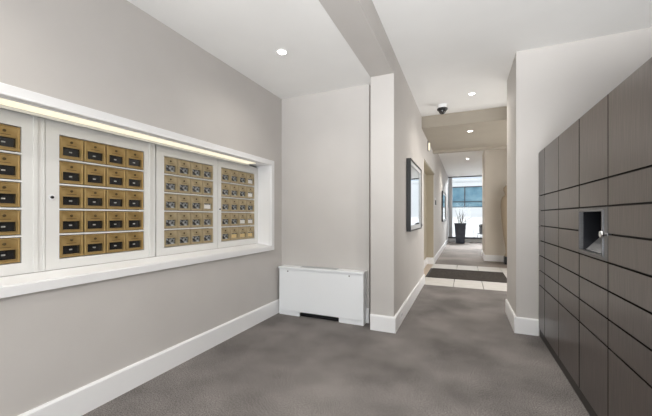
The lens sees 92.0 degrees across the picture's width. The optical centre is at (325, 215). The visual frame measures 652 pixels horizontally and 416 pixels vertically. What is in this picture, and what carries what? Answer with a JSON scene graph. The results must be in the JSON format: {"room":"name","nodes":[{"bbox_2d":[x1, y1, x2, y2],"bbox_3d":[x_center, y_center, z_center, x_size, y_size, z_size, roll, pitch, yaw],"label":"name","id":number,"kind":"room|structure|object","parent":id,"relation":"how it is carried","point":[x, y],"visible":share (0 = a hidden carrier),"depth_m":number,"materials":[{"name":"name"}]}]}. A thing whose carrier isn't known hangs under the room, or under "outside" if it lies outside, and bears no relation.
{"room":"apartment mail room","nodes":[
{"label":"apartment mail room","id":0,"kind":"room"},
{"bbox_2d":[0,0,281,415],"bbox_3d":[-2.099,-0.177,1.315,0.300,3.055,7.120,0,0,24],"label":"wall","id":1,"kind":"structure","parent":0,"point":[113,57],"depth_m":2.33,"materials":[{"name":"beige paint"}]},
{"bbox_2d":[0,96,256,165],"bbox_3d":[-1.480,-0.636,2.528,0.126,0.034,2.900,0,0,24],"label":"strip light","id":2,"kind":"object","parent":1,"relation":"attached to","point":[5,103],"visible":1,"depth_m":2.26,"materials":[{"name":"white plastic"}]},
{"bbox_2d":[0,82,273,298],"bbox_3d":[-1.430,-0.138,2.645,0.209,1.161,3.315,0,0,24],"label":"surround","id":3,"kind":"object","parent":1,"relation":"attached to","point":[15,285],"visible":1,"depth_m":2.26,"materials":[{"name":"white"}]},
{"bbox_2d":[0,108,44,276],"bbox_3d":[-2.011,-0.137,1.665,0.082,0.982,0.833,0,0,24],"label":"mailboxes","id":4,"kind":"object","parent":3,"relation":"on","point":[22,136],"visible":1,"depth_m":1.93,"materials":[{"name":"white metal"}]},
{"bbox_2d":[45,119,154,270],"bbox_3d":[-1.684,-0.137,2.410,0.082,0.982,0.790,0,0,24],"label":"mailboxes","id":5,"kind":"object","parent":3,"relation":"on","point":[102,184],"visible":0.98,"depth_m":2.32,"materials":[{"name":"white"}]},
{"bbox_2d":[48,194,55,199],"bbox_3d":[-1.793,-0.123,2.063,0.012,0.040,0.040,0,0,24],"label":"lock","id":6,"kind":"object","parent":5,"relation":"attached to","point":[51,196],"visible":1,"depth_m":2.06,"materials":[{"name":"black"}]},
{"bbox_2d":[155,145,217,255],"bbox_3d":[-1.374,-0.137,3.127,0.074,0.982,0.751,0,0,24],"label":"mailboxes","id":7,"kind":"object","parent":3,"relation":"on","point":[185,181],"visible":0.99,"depth_m":3.06,"materials":[{"name":"white"}]},
{"bbox_2d":[218,159,257,247],"bbox_3d":[-1.073,-0.137,3.812,0.074,0.982,0.733,0,0,24],"label":"mailboxes","id":8,"kind":"object","parent":3,"relation":"on","point":[234,202],"visible":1,"depth_m":3.76,"materials":[{"name":"gold metal"}]},
{"bbox_2d":[18,299,278,415],"bbox_3d":[-1.992,1.211,1.159,0.020,0.178,6.920,0,0,24],"label":"baseboard","id":9,"kind":"structure","parent":1,"relation":"attached to","point":[80,401],"depth_m":2.44,"materials":[{"name":"white wood"}]},
{"bbox_2d":[127,0,370,98],"bbox_3d":[-1.402,-1.665,0.954,1.365,0.120,7.020,0,0,24],"label":"ceiling","id":10,"kind":"structure","parent":0,"point":[245,35],"depth_m":2.85,"materials":[{"name":"white paint"}]},
{"bbox_2d":[276,49,287,54],"bbox_3d":[-0.430,-1.602,3.082,0.116,0.006,0.116,0,0,24],"label":"recessed light","id":11,"kind":"object","parent":10,"relation":"in","point":[279,51],"visible":1,"depth_m":3.08,"materials":[{"name":"white"}]},
{"bbox_2d":[282,84,370,321],"bbox_3d":[0.032,-0.177,4.158,1.316,3.055,0.200,0,0,24],"label":"wall","id":12,"kind":"structure","parent":0,"point":[326,136],"depth_m":4.05,"materials":[{"name":"beige paint"}]},
{"bbox_2d":[300,308,368,322],"bbox_3d":[-0.038,1.211,4.068,1.220,0.178,0.020,0,0,24],"label":"baseboard","id":13,"kind":"structure","parent":12,"relation":"attached to","point":[367,309],"depth_m":3.82,"materials":[{"name":"white wood"}]},
{"bbox_2d":[82,284,589,415],"bbox_3d":[0.337,1.350,1.452,4.650,0.100,9.530,0,0,24],"label":"floor","id":14,"kind":"structure","parent":0,"point":[456,351],"depth_m":2.62,"materials":[{"name":"grey carpet"}]},
{"bbox_2d":[278,265,366,325],"bbox_3d":[-0.065,0.979,4.004,1.174,0.643,0.155,0,0,24],"label":"wall heater","id":15,"kind":"object","parent":14,"relation":"on","point":[335,294],"visible":1,"depth_m":3.92,"materials":[{"name":"white metal"}]},
{"bbox_2d":[301,266,338,269],"bbox_3d":[-0.088,0.661,4.028,0.500,0.008,0.095,0,0,24],"label":"grille","id":16,"kind":"object","parent":15,"relation":"attached to","point":[312,267],"depth_m":3.99,"materials":[{"name":"grey metal"}]},
{"bbox_2d":[539,148,546,344],"bbox_3d":[2.687,0.307,3.103,0.950,1.985,0.280,0,0,24],"label":"locker","id":17,"kind":"object","parent":14,"relation":"on","point":[542,194],"visible":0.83,"depth_m":3.25,"materials":[{"name":"black metal"}]},
{"bbox_2d":[545,136,560,366],"bbox_3d":[2.527,0.307,2.739,0.950,1.985,0.511,0,0,24],"label":"locker","id":18,"kind":"object","parent":14,"relation":"on","point":[552,190],"visible":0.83,"depth_m":2.88,"materials":[{"name":"black metal"}]},
{"bbox_2d":[559,119,582,399],"bbox_3d":[2.318,0.307,2.263,0.950,1.985,0.523,0,0,24],"label":"locker","id":19,"kind":"object","parent":14,"relation":"on","point":[569,140],"visible":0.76,"depth_m":2.41,"materials":[{"name":"black metal"}]},
{"bbox_2d":[579,94,611,415],"bbox_3d":[2.100,0.307,1.806,0.982,1.985,0.486,0,0,24],"label":"locker","id":20,"kind":"object","parent":14,"relation":"on","point":[593,217],"visible":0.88,"depth_m":1.97,"materials":[{"name":"metal"}]},
{"bbox_2d":[608,57,651,415],"bbox_3d":[1.916,0.307,1.346,0.950,1.985,0.504,0,0,24],"label":"locker","id":21,"kind":"object","parent":14,"relation":"on","point":[630,102],"visible":1,"depth_m":1.53,"materials":[{"name":"black metal"}]},
{"bbox_2d":[371,53,447,316],"bbox_3d":[3.332,-0.325,9.850,0.383,3.350,13.683,0,0,24],"label":"wall","id":22,"kind":"structure","parent":0,"point":[397,134],"depth_m":3.61,"materials":[{"name":"beige paint"}]},
{"bbox_2d":[319,0,393,76],"bbox_3d":[-0.716,-1.762,0.487,0.268,0.337,6.717,0,0,24],"label":"ceiling beam","id":23,"kind":"structure","parent":22,"relation":"attached to","point":[358,22],"depth_m":2.78,"materials":[{"name":"beige paint"}]},
{"bbox_2d":[370,314,395,332],"bbox_3d":[0.640,1.211,3.549,0.288,0.178,0.020,0,0,24],"label":"baseboard","id":24,"kind":"structure","parent":22,"relation":"attached to","point":[382,323],"depth_m":3.54,"materials":[{"name":"white wood"}]},
{"bbox_2d":[394,274,424,331],"bbox_3d":[1.336,1.211,4.801,0.020,0.178,2.833,0,0,24],"label":"baseboard","id":25,"kind":"structure","parent":22,"relation":"attached to","point":[409,301],"depth_m":4.34,"materials":[{"name":"white wood"}]},
{"bbox_2d":[406,158,421,231],"bbox_3d":[1.347,-0.285,4.776,0.060,0.990,1.170,0,0,24],"label":"picture","id":26,"kind":"object","parent":22,"relation":"attached to","point":[413,171],"visible":1,"depth_m":4.60,"materials":[{"name":"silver metal"}]},
{"bbox_2d":[411,166,419,224],"bbox_3d":[1.341,-0.285,4.779,0.028,0.834,1.014,0,0,24],"label":"mirror glass","id":27,"kind":"object","parent":26,"relation":"attached to","point":[415,173],"depth_m":4.79,"materials":[{"name":"white"}]},
{"bbox_2d":[424,161,433,259],"bbox_3d":[2.303,0.090,7.344,0.214,2.420,2.600,0,0,24],"label":"lining","id":28,"kind":"object","parent":22,"relation":"in","point":[428,174],"visible":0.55,"depth_m":8.51,"materials":[{"name":"paint"}]},
{"bbox_2d":[427,257,433,263],"bbox_3d":[2.821,1.211,8.508,0.195,0.178,0.020,0,0,24],"label":"baseboard","id":29,"kind":"structure","parent":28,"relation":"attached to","point":[430,260],"depth_m":8.50,"materials":[{"name":"white wood"}]},
{"bbox_2d":[434,239,447,263],"bbox_3d":[4.546,1.211,12.220,0.020,0.178,8.166,0,0,24],"label":"baseboard","id":30,"kind":"structure","parent":22,"relation":"attached to","point":[439,252],"depth_m":10.70,"materials":[{"name":"white wood"}]},
{"bbox_2d":[442,191,445,221],"bbox_3d":[4.714,-0.355,12.565,0.050,1.130,2.400,0,0,24],"label":"wall mirror","id":31,"kind":"object","parent":22,"relation":"attached to","point":[443,193],"visible":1,"depth_m":12.11,"materials":[{"name":"black metal"}]},
{"bbox_2d":[443,194,445,218],"bbox_3d":[4.708,-0.355,12.568,0.018,0.950,2.220,0,0,24],"label":"mirror glass","id":32,"kind":"object","parent":31,"relation":"attached to","point":[444,195],"depth_m":12.72,"materials":[{"name":"white"}]},
{"bbox_2d":[422,106,506,129],"bbox_3d":[3.005,-1.722,5.310,2.667,0.217,0.100,0,0,24],"label":"ceiling beam","id":33,"kind":"structure","parent":22,"relation":"attached to","point":[497,114],"depth_m":5.50,"materials":[{"name":"beige paint"}]},
{"bbox_2d":[433,145,506,153],"bbox_3d":[3.893,-1.830,7.334,2.667,0.540,0.160,0,0,24],"label":"ceiling beam","id":34,"kind":"structure","parent":22,"relation":"attached to","point":[500,146],"depth_m":7.50,"materials":[{"name":"beige paint"}]},
{"bbox_2d":[424,264,432,275],"bbox_3d":[2.267,1.350,7.360,0.234,0.100,2.600,0,0,24],"label":"niche","id":35,"kind":"object","parent":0,"point":[427,268],"visible":0.14,"depth_m":7.80,"materials":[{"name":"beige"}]},
{"bbox_2d":[439,150,483,176],"bbox_3d":[6.667,-2.040,11.030,5.060,0.120,8.840,0,0,24],"label":"ceiling","id":36,"kind":"structure","parent":0,"point":[469,163],"depth_m":11.88,"materials":[{"name":"white paint"}]},
{"bbox_2d":[423,121,506,150],"bbox_3d":[3.443,-1.671,6.308,2.667,0.117,2.080,0,0,24],"label":"ceiling","id":37,"kind":"structure","parent":0,"point":[493,133],"depth_m":6.39,"materials":[{"name":"beige paint"}]},
{"bbox_2d":[425,264,506,290],"bbox_3d":[3.610,1.350,6.743,2.710,0.100,2.788,0,0,24],"label":"floor","id":38,"kind":"structure","parent":0,"point":[485,285],"depth_m":6.25,"materials":[{"name":"tile"}]},
{"bbox_2d":[435,242,506,267],"bbox_3d":[6.754,1.350,11.353,5.160,0.100,8.180,0,0,24],"label":"floor","id":39,"kind":"structure","parent":0,"point":[468,253],"depth_m":10.11,"materials":[{"name":"carpet"}]},
{"bbox_2d":[454,213,469,243],"bbox_3d":[6.549,0.490,15.036,0.790,1.620,0.536,0,0,24],"label":"planter","id":40,"kind":"object","parent":39,"relation":"on","point":[460,228],"visible":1,"depth_m":14.90,"materials":[{"name":"black ceramic"}]},
{"bbox_3d":[4.939,1.198,8.513,0.220,0.205,0.220,0,0,24],"label":"plinth block","id":41,"kind":"object","parent":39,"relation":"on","visible":0},
{"bbox_2d":[500,185,506,256],"bbox_3d":[4.939,0.124,8.513,0.400,1.940,0.400,0,0,24],"label":"sculpture","id":42,"kind":"object","parent":41,"relation":"on","point":[503,206],"visible":0.31,"depth_m":8.46,"materials":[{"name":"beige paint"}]},
{"bbox_2d":[482,149,506,255],"bbox_3d":[5.616,-0.315,9.384,1.660,3.330,1.300,0,0,24],"label":"wall","id":43,"kind":"structure","parent":0,"point":[494,162],"depth_m":9.03,"materials":[{"name":"beige paint"}]},
{"bbox_2d":[484,255,503,261],"bbox_3d":[5.342,1.211,8.784,1.680,0.178,0.020,0,0,24],"label":"baseboard","id":44,"kind":"structure","parent":43,"relation":"attached to","point":[497,258],"depth_m":9.00,"materials":[{"name":"white wood"}]},
{"bbox_2d":[372,0,651,116],"bbox_3d":[1.179,-1.890,1.028,2.767,0.120,9.230,0,0,24],"label":"ceiling","id":45,"kind":"structure","parent":0,"point":[445,51],"depth_m":3.16,"materials":[{"name":"white paint"}]},
{"bbox_2d":[437,103,447,113],"bbox_3d":[1.916,-1.752,5.187,0.168,0.154,0.168,0,0,24],"label":"security camera","id":46,"kind":"object","parent":45,"relation":"attached to","point":[442,108],"visible":1,"depth_m":5.14,"materials":[{"name":"black"}]},
{"bbox_2d":[507,27,651,335],"bbox_3d":[2.936,-0.240,3.602,1.420,3.180,0.824,0,0,24],"label":"wall","id":47,"kind":"structure","parent":0,"point":[549,88],"depth_m":3.43,"materials":[{"name":"beige paint"}]},
{"bbox_2d":[505,299,516,332],"bbox_3d":[2.272,1.211,3.882,0.020,0.178,0.844,0,0,24],"label":"baseboard","id":48,"kind":"structure","parent":47,"relation":"attached to","point":[509,311],"depth_m":3.72,"materials":[{"name":"white wood"}]},
{"bbox_2d":[517,317,538,335],"bbox_3d":[2.211,1.211,3.459,0.207,0.178,0.020,0,0,24],"label":"baseboard","id":49,"kind":"structure","parent":47,"relation":"attached to","point":[528,326],"depth_m":3.45,"materials":[{"name":"white wood"}]},
{"bbox_3d":[3.088,1.351,6.972,1.580,0.099,1.250,0,0,24],"label":"floor","id":50,"kind":"structure","parent":0,"visible":0},
{"bbox_2d":[428,268,506,282],"bbox_3d":[3.108,1.296,6.963,1.527,0.008,1.240,0,0,24],"label":"entrance mat","id":51,"kind":"object","parent":50,"relation":"on","point":[487,276],"visible":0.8,"depth_m":6.84,"materials":[{"name":"grey carpet"}]},
{"bbox_3d":[10.103,-0.315,14.305,1.200,3.330,0.120,0,0,24],"label":"wall","id":52,"kind":"structure","parent":0,"visible":0},
{"bbox_2d":[448,175,481,242],"bbox_3d":[7.870,-0.340,15.264,3.660,3.280,0.120,0,0,24],"label":"window","id":53,"kind":"structure","parent":52,"relation":"in","point":[450,238],"depth_m":15.90,"materials":[{"name":"grey metal"}]},
{"label":"outside","id":54,"kind":"structure","parent":0,"visible":0},
{"bbox_3d":[12.417,1.440,25.794,26.000,0.120,22.780,0,0,24],"label":"ground","id":55,"kind":"structure","parent":54,"visible":0},
{"bbox_2d":[448,217,481,235],"bbox_3d":[10.604,0.740,21.665,18.000,1.280,0.280,0,0,24],"label":"wall","id":56,"kind":"structure","parent":55,"relation":"on","point":[473,221],"depth_m":21.84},
{"bbox_2d":[448,178,481,216],"bbox_3d":[14.358,-1.035,30.217,18.000,4.830,3.120,0,0,24],"label":"office building","id":57,"kind":"structure","parent":55,"relation":"on","point":[466,193],"depth_m":29.26,"materials":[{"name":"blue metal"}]},
{"bbox_2d":[466,227,478,236],"bbox_3d":[8.377,1.015,17.837,1.120,0.730,1.120,0,0,24],"label":"patio table","id":58,"kind":"object","parent":55,"relation":"on","point":[466,227],"visible":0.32,"depth_m":17.82,"materials":[{"name":"grey metal"}]},
{"bbox_2d":[477,224,481,236],"bbox_3d":[8.287,0.871,16.541,0.568,1.022,0.556,0,0,4],"label":"patio chair","id":59,"kind":"object","parent":55,"relation":"on","point":[480,225],"visible":0.27,"depth_m":16.41,"materials":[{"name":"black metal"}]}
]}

